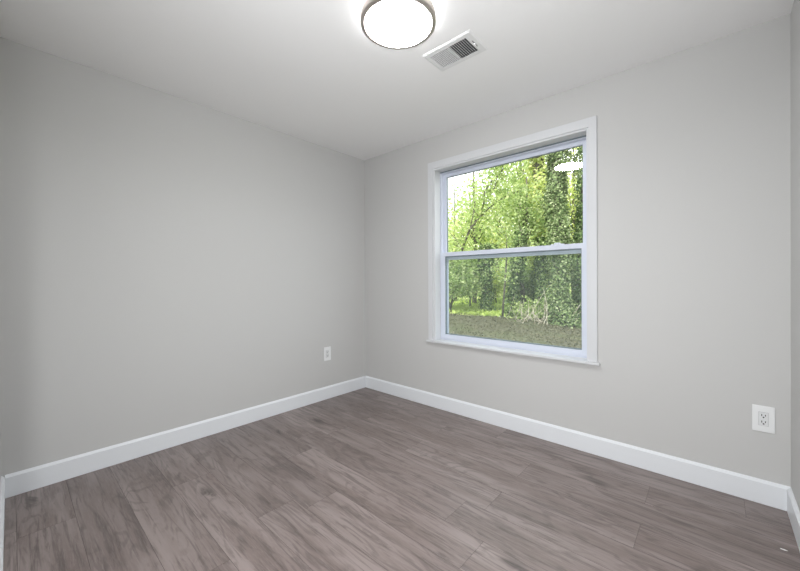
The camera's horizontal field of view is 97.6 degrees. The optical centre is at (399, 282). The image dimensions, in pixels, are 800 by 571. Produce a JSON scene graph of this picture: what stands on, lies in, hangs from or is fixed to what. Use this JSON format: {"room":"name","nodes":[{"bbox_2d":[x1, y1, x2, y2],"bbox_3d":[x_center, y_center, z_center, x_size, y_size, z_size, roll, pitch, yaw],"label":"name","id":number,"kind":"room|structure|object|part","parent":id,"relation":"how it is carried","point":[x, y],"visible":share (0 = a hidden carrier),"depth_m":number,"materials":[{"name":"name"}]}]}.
{"room":"empty bedroom","nodes":[
{"label":"empty bedroom","id":0,"kind":"room"},
{"bbox_2d":[0,436,0,483],"bbox_3d":[-1.004,-0.076,0.774,3.080,2.440,0.110,0,0,42],"label":"wall","id":1,"kind":"structure","parent":0,"point":[0,436],"depth_m":1.81,"materials":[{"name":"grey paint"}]},
{"bbox_2d":[0,476,4,570],"bbox_3d":[-1.827,1.084,1.607,0.740,0.120,0.014,0,0,42],"label":"baseboard","id":2,"kind":"structure","parent":1,"relation":"attached to","point":[2,485],"depth_m":1.53,"materials":[{"name":"white paint"}]},
{"bbox_2d":[0,37,365,476],"bbox_3d":[-1.527,-0.080,2.600,0.140,2.440,3.607,0,0,42],"label":"wall","id":3,"kind":"structure","parent":0,"point":[167,261],"depth_m":2.34,"materials":[{"name":"grey paint"}]},
{"bbox_2d":[5,376,365,498],"bbox_3d":[-1.234,1.076,2.810,0.014,0.120,2.569,0,0,42],"label":"baseboard","id":4,"kind":"structure","parent":3,"relation":"attached to","point":[16,483],"depth_m":2.35,"materials":[{"name":"white paint"}]},
{"bbox_2d":[324,346,330,360],"bbox_3d":[-0.705,0.695,3.402,0.008,0.132,0.081,0,0,42],"label":"wall outlet","id":5,"kind":"object","parent":3,"relation":"attached to","point":[327,350],"visible":1,"depth_m":3.40,"materials":[{"name":"white plastic"}]},
{"bbox_2d":[0,0,793,160],"bbox_3d":[-0.336,-1.362,1.519,3.360,0.120,3.607,0,0,42],"label":"ceiling","id":6,"kind":"structure","parent":0,"point":[307,70],"depth_m":1.97,"materials":[{"name":"white paint"}]},
{"bbox_2d":[360,0,435,49],"bbox_3d":[-0.009,-1.268,1.708,0.368,0.074,0.368,0,0,42],"label":"ceiling light","id":7,"kind":"object","parent":6,"relation":"attached to","point":[390,24],"visible":1,"depth_m":1.67,"materials":[{"name":"white glass"}]},
{"bbox_2d":[422,29,487,71],"bbox_3d":[0.311,-1.297,1.990,0.314,0.019,0.205,0,0,42],"label":"ceiling vent","id":8,"kind":"object","parent":6,"relation":"in","point":[466,45],"visible":1,"depth_m":1.97,"materials":[{"name":"white metal"}]},
{"bbox_2d":[3,387,799,570],"bbox_3d":[-0.344,1.188,1.506,3.080,0.100,3.347,0,0,42],"label":"floor","id":9,"kind":"structure","parent":0,"point":[364,479],"depth_m":1.76,"materials":[{"name":"laminate"}]},
{"bbox_2d":[365,13,790,486],"bbox_3d":[0.822,-0.093,2.805,3.080,2.440,0.160,0,0,42],"label":"wall","id":10,"kind":"structure","parent":0,"point":[694,143],"depth_m":2.06,"materials":[{"name":"grey paint"}]},
{"bbox_2d":[426,115,599,365],"bbox_3d":[0.818,-0.271,2.788,1.403,1.622,0.188,0,0,42],"label":"window","id":11,"kind":"structure","parent":10,"relation":"in","point":[583,132],"depth_m":2.69,"materials":[{"name":"white paint"}]},
{"bbox_3d":[0.880,0.138,2.857,1.204,0.742,0.005,0,0,42],"label":"screen frame","id":12,"kind":"part","parent":11,"relation":"part of","materials":[{"name":"white plastic"}]},
{"bbox_3d":[0.799,0.532,2.766,1.403,0.018,0.120,0,0,42],"label":"sill","id":13,"kind":"part","parent":11,"relation":"part of","materials":[{"name":"white paint"}]},
{"bbox_3d":[0.843,0.121,2.814,1.214,0.783,0.026,0,0,42],"label":"sash","id":14,"kind":"part","parent":11,"relation":"part of","materials":[{"name":"white plastic"}]},
{"bbox_3d":[0.864,-0.599,2.837,1.210,0.792,0.031,0,0,42],"label":"sash","id":15,"kind":"part","parent":11,"relation":"part of","materials":[{"name":"white plastic"}]},
{"bbox_2d":[365,376,790,510],"bbox_3d":[0.770,1.067,2.745,3.080,0.120,0.014,0,0,42],"label":"baseboard","id":16,"kind":"structure","parent":10,"relation":"attached to","point":[768,493],"depth_m":2.21,"materials":[{"name":"white paint"}]},
{"bbox_2d":[752,404,774,433],"bbox_3d":[1.845,0.694,1.778,0.081,0.132,0.008,0,0,42],"label":"wall outlet","id":17,"kind":"object","parent":10,"relation":"attached to","point":[763,417],"visible":1,"depth_m":1.77,"materials":[{"name":"white plastic"}]},
{"bbox_2d":[759,412,767,426],"bbox_3d":[1.844,0.695,1.776,0.034,0.067,0.003,0,0,42],"label":"receptacle","id":18,"kind":"object","parent":17,"relation":"attached to","point":[763,416],"depth_m":1.77,"materials":[{"name":"white plastic"}]},
{"bbox_2d":[791,0,799,510],"bbox_3d":[0.867,-0.084,0.447,0.140,2.440,3.607,0,0,42],"label":"wall","id":19,"kind":"structure","parent":0,"point":[795,12],"depth_m":1.61,"materials":[{"name":"grey paint"}]},
{"bbox_2d":[787,488,799,550],"bbox_3d":[1.046,1.073,0.759,0.014,0.120,2.569,0,0,42],"label":"baseboard","id":20,"kind":"structure","parent":19,"relation":"attached to","point":[793,511],"depth_m":1.58,"materials":[{"name":"white paint"}]},
{"label":"outside","id":21,"kind":"structure","parent":0,"visible":0},
{"bbox_2d":[449,314,581,348],"bbox_3d":[-1.840,1.290,14.109,65.476,0.746,17.710,0,0,38],"label":"ground","id":22,"kind":"structure","parent":21,"point":[530,322],"depth_m":9.19,"materials":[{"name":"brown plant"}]},
{"bbox_2d":[479,216,543,317],"bbox_3d":[3.474,-0.495,10.932,1.633,3.460,2.082,0,0,-17],"label":"sapling","id":23,"kind":"object","parent":22,"relation":"on","point":[496,224],"visible":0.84,"depth_m":10.99,"materials":[{"name":"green plant"}]},
{"bbox_3d":[3.483,-0.302,10.926,1.014,3.075,1.670,0,0,-16],"label":"stem","id":24,"kind":"part","parent":23,"relation":"part of","materials":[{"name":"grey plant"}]},
{"bbox_2d":[499,226,529,316],"bbox_3d":[3.804,-0.212,11.600,1.036,3.281,0.857,0,0,-6],"label":"tree","id":25,"kind":"object","parent":22,"relation":"on","point":[512,288],"visible":0.62,"depth_m":11.48,"materials":[{"name":"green plant"}]},
{"bbox_2d":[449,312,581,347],"bbox_3d":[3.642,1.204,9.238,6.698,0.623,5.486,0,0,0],"label":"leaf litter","id":26,"kind":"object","parent":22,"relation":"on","point":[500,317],"visible":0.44,"depth_m":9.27,"materials":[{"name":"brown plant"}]},
{"bbox_2d":[497,295,541,320],"bbox_3d":[4.029,0.856,11.271,1.941,0.902,1.427,0,0,-20],"label":"shrub","id":27,"kind":"object","parent":22,"relation":"on","point":[519,302],"visible":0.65,"depth_m":11.13,"materials":[{"name":"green plant"}]},
{"bbox_2d":[508,285,580,323],"bbox_3d":[4.392,0.651,10.509,2.335,1.092,1.745,0,0,23],"label":"brush pile","id":28,"kind":"object","parent":22,"relation":"on","point":[536,317],"visible":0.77,"depth_m":10.49,"materials":[{"name":"wood"}]},
{"bbox_2d":[518,292,578,321],"bbox_3d":[4.767,0.795,10.918,1.933,1.149,1.773,0,0,42],"label":"shrub","id":29,"kind":"object","parent":22,"relation":"on","point":[542,301],"visible":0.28,"depth_m":10.94,"materials":[{"name":"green plant"}]},
{"bbox_2d":[538,148,581,328],"bbox_3d":[4.728,-3.257,10.318,1.136,9.584,1.250,0,0,-18],"label":"tree","id":30,"kind":"object","parent":22,"relation":"on","point":[558,229],"visible":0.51,"depth_m":10.19,"materials":[{"name":"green plant"}]},
{"bbox_2d":[567,146,582,320],"bbox_3d":[5.844,-2.790,11.201,1.171,8.493,0.986,0,0,0],"label":"tree","id":31,"kind":"object","parent":22,"relation":"on","point":[578,232],"visible":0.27,"depth_m":11.11,"materials":[{"name":"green plant"}]},
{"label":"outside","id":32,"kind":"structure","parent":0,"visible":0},
{"bbox_2d":[449,289,574,316],"bbox_3d":[12.224,0.654,29.747,64.000,1.034,64.537,0,0,42],"label":"lawn","id":33,"kind":"structure","parent":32,"point":[569,289],"depth_m":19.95,"materials":[{"name":"green plant"}]},
{"bbox_2d":[448,237,485,311],"bbox_3d":[1.794,-0.192,11.855,2.576,2.698,2.638,0,0,42],"label":"shrub","id":34,"kind":"object","parent":33,"relation":"on","point":[456,283],"visible":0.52,"depth_m":11.55,"materials":[{"name":"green plant"}]},
{"bbox_2d":[451,248,500,305],"bbox_3d":[2.583,-0.186,13.325,2.434,2.617,2.818,0,0,42],"label":"shrub","id":35,"kind":"object","parent":33,"relation":"on","point":[476,263],"visible":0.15,"depth_m":12.89,"materials":[{"name":"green plant"}]},
{"bbox_2d":[448,184,505,301],"bbox_3d":[2.646,-1.701,17.020,4.819,5.655,4.555,0,0,-8],"label":"tree","id":36,"kind":"object","parent":33,"relation":"on","point":[454,217],"visible":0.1,"depth_m":16.62,"materials":[{"name":"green plant"}]},
{"bbox_2d":[448,172,520,302],"bbox_3d":[2.966,-2.208,14.823,4.298,6.656,4.286,0,0,-26],"label":"tree","id":37,"kind":"object","parent":33,"relation":"on","point":[478,235],"visible":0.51,"depth_m":14.76,"materials":[{"name":"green plant"}]},
{"bbox_2d":[467,263,508,302],"bbox_3d":[4.094,0.029,15.618,2.640,2.177,2.832,0,0,-8],"label":"shrub","id":38,"kind":"object","parent":33,"relation":"on","point":[495,282],"visible":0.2,"depth_m":15.25,"materials":[{"name":"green plant"}]},
{"bbox_2d":[476,242,500,310],"bbox_3d":[3.052,-0.081,12.457,0.834,2.732,0.978,0,0,42],"label":"tree","id":39,"kind":"object","parent":33,"relation":"on","point":[486,281],"visible":0.66,"depth_m":12.24,"materials":[{"name":"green plant"}]},
{"bbox_2d":[467,217,513,268],"bbox_3d":[8.962,-3.269,32.063,11.682,8.158,10.563,0,0,42],"label":"tree","id":40,"kind":"object","parent":33,"relation":"on","point":[495,217],"visible":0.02,"depth_m":30.40,"materials":[{"name":"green plant"}]},
{"bbox_2d":[448,160,539,304],"bbox_3d":[2.987,-2.102,12.686,4.337,6.426,2.508,0,0,-2],"label":"forked tree","id":41,"kind":"object","parent":33,"relation":"on","point":[502,168],"visible":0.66,"depth_m":12.48,"materials":[{"name":"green plant"}]},
{"bbox_2d":[465,187,531,296],"bbox_3d":[4.962,-3.031,19.304,5.376,8.152,5.222,0,0,42],"label":"tree","id":42,"kind":"object","parent":33,"relation":"on","point":[495,240],"visible":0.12,"depth_m":18.74,"materials":[{"name":"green plant"}]},
{"bbox_2d":[492,257,510,276],"bbox_3d":[8.402,-0.978,25.067,7.219,3.927,5.729,0,0,42],"label":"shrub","id":43,"kind":"object","parent":33,"relation":"on","point":[503,264],"visible":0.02,"depth_m":24.23,"materials":[{"name":"green plant"}]},
{"bbox_2d":[469,152,572,301],"bbox_3d":[5.299,-3.461,15.982,5.223,9.152,5.038,0,0,14],"label":"tree","id":44,"kind":"object","parent":33,"relation":"on","point":[521,179],"visible":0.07,"depth_m":15.69,"materials":[{"name":"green plant"}]},
{"bbox_2d":[497,265,547,304],"bbox_3d":[4.590,0.187,12.861,2.144,2.114,2.309,0,0,42],"label":"shrub","id":45,"kind":"object","parent":33,"relation":"on","point":[527,275],"visible":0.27,"depth_m":12.51,"materials":[{"name":"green plant"}]},
{"bbox_2d":[476,166,572,306],"bbox_3d":[4.479,-1.328,11.756,3.444,5.255,3.538,0,0,-4],"label":"tree","id":46,"kind":"object","parent":33,"relation":"on","point":[528,212],"visible":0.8,"depth_m":11.71,"materials":[{"name":"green plant"}]},
{"bbox_2d":[520,155,554,300],"bbox_3d":[4.969,-2.843,12.583,1.494,8.511,1.510,0,0,42],"label":"tree","id":47,"kind":"object","parent":33,"relation":"on","point":[537,163],"visible":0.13,"depth_m":12.39,"materials":[{"name":"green plant"}]},
{"bbox_2d":[524,239,551,301],"bbox_3d":[5.360,-0.305,14.245,2.344,2.992,2.763,0,0,-33],"label":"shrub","id":48,"kind":"object","parent":33,"relation":"on","point":[529,268],"visible":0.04,"depth_m":14.14,"materials":[{"name":"green plant"}]},
{"bbox_2d":[527,233,550,316],"bbox_3d":[4.824,-0.136,11.975,0.952,3.068,0.916,0,0,42],"label":"tree","id":49,"kind":"object","parent":33,"relation":"on","point":[540,265],"visible":0.44,"depth_m":11.89,"materials":[{"name":"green plant"}]},
{"bbox_2d":[505,155,576,273],"bbox_3d":[7.192,-3.760,17.883,4.752,9.651,5.218,0,0,42],"label":"tree","id":50,"kind":"object","parent":33,"relation":"on","point":[548,155],"visible":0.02,"depth_m":17.51,"materials":[{"name":"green plant"}]},
{"bbox_2d":[563,147,582,302],"bbox_3d":[7.654,-3.154,16.196,4.738,8.622,3.982,0,0,42],"label":"tree","id":51,"kind":"object","parent":33,"relation":"on","point":[572,188],"visible":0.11,"depth_m":15.88,"materials":[{"name":"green plant"}]}
]}

